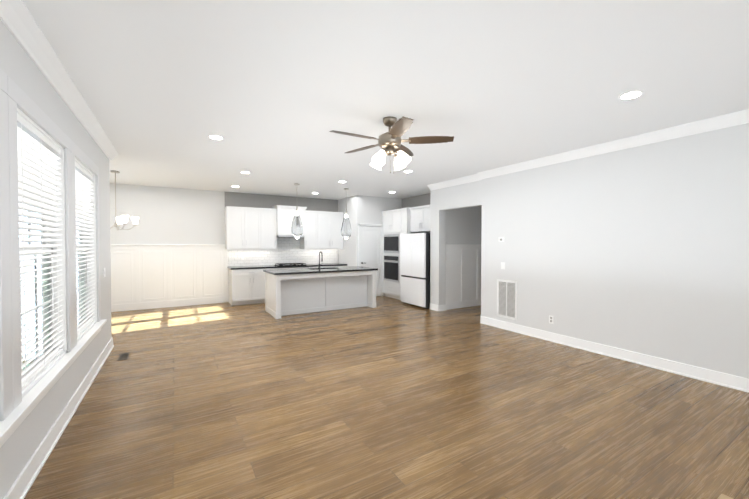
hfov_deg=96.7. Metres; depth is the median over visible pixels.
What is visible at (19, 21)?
crown molding
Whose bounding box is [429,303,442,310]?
baseboard
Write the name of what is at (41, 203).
window
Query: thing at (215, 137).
recessed light
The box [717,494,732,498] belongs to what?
hearth
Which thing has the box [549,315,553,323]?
electrical outlet
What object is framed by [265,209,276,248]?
upper cabinet
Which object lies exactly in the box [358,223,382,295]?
door
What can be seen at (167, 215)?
wall
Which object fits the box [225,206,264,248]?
upper cabinet
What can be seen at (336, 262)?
countertop
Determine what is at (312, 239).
upper cabinet
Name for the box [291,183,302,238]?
pendant light
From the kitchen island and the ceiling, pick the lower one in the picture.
the kitchen island
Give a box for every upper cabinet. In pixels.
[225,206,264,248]
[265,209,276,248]
[273,205,304,236]
[301,209,320,248]
[321,211,342,248]
[408,204,429,233]
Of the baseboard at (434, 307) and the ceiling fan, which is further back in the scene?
the baseboard at (434, 307)
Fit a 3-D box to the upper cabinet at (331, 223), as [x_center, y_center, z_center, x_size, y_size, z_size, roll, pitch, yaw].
[-1.364,-0.554,9.624,0.834,1.050,0.356,-1,1,-31]
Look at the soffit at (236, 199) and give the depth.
9.02 m
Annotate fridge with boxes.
[401,233,429,308]
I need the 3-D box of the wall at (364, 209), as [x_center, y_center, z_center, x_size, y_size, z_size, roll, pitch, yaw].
[0.128,-0.075,9.420,1.500,2.800,0.120,-1,1,-31]
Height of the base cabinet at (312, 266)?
0.870 m
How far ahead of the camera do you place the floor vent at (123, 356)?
4.37 m
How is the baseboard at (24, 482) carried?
attached to the wall at (23, 72)
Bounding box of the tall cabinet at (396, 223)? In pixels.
[382,207,409,299]
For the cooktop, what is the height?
0.047 m
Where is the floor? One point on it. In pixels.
(389, 398)
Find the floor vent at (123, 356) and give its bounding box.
[117,352,129,360]
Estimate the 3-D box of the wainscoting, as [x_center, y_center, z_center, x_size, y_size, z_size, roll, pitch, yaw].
[-5.098,0.619,7.596,3.250,1.472,0.045,-1,1,-31]
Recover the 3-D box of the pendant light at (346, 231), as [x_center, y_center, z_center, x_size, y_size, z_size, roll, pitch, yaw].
[-0.672,-0.841,7.923,0.256,1.220,0.256,-1,1,-31]
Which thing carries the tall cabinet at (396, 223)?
on the floor
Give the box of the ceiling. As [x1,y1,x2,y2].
[23,0,748,199]
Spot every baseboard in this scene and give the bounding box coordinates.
[3,337,113,498]
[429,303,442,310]
[480,316,748,392]
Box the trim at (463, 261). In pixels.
[446,244,480,309]
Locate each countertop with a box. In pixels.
[227,261,338,268]
[267,267,377,274]
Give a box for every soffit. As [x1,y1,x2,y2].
[225,192,337,211]
[402,193,429,207]
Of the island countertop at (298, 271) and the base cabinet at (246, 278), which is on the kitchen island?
the island countertop at (298, 271)
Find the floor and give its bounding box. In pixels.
[24,296,748,498]
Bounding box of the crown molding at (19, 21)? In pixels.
[0,0,748,190]
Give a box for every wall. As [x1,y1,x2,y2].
[0,19,111,498]
[110,183,317,301]
[338,196,353,265]
[354,195,401,295]
[430,123,748,378]
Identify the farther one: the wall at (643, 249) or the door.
the door
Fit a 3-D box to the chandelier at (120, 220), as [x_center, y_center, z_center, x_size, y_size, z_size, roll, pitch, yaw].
[-4.700,-0.887,6.055,0.671,1.066,0.653,-1,1,-31]
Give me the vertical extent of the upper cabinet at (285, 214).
0.770 m
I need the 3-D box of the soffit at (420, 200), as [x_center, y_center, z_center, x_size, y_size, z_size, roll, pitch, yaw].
[1.340,-1.270,8.826,0.010,0.388,2.108,-1,1,-31]
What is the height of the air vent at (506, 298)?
0.660 m
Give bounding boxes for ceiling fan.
[329,116,453,173]
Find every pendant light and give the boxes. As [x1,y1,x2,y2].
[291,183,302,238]
[341,188,351,239]
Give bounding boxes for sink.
[319,267,326,270]
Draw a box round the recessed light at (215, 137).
[208,135,223,139]
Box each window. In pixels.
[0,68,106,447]
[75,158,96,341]
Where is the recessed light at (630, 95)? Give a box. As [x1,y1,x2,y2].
[618,91,643,99]
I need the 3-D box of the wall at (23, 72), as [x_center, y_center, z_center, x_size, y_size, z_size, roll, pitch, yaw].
[-1.397,0.070,0.649,0.150,2.800,9.550,-1,1,-31]
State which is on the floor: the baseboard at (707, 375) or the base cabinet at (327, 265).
the base cabinet at (327, 265)
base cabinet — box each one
[228,269,269,304]
[311,265,326,267]
[327,265,346,266]
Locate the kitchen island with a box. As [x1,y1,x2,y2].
[263,271,375,318]
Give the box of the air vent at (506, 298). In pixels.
[497,279,516,319]
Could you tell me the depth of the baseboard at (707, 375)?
4.14 m
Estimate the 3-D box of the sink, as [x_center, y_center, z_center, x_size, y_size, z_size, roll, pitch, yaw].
[-1.184,0.577,7.732,0.720,0.212,0.420,-1,1,-31]
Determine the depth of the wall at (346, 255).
9.40 m
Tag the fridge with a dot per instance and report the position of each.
(415, 269)
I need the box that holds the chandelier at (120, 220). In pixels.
[110,170,138,229]
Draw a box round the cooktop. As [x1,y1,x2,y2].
[283,261,306,264]
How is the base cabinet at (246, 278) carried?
on the floor
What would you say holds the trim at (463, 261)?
attached to the wall at (643, 249)
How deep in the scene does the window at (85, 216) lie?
3.66 m
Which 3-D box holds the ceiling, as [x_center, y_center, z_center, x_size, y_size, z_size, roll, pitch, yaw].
[0.788,-1.433,3.832,9.800,0.100,12.800,-1,1,-31]
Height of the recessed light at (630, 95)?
0.005 m

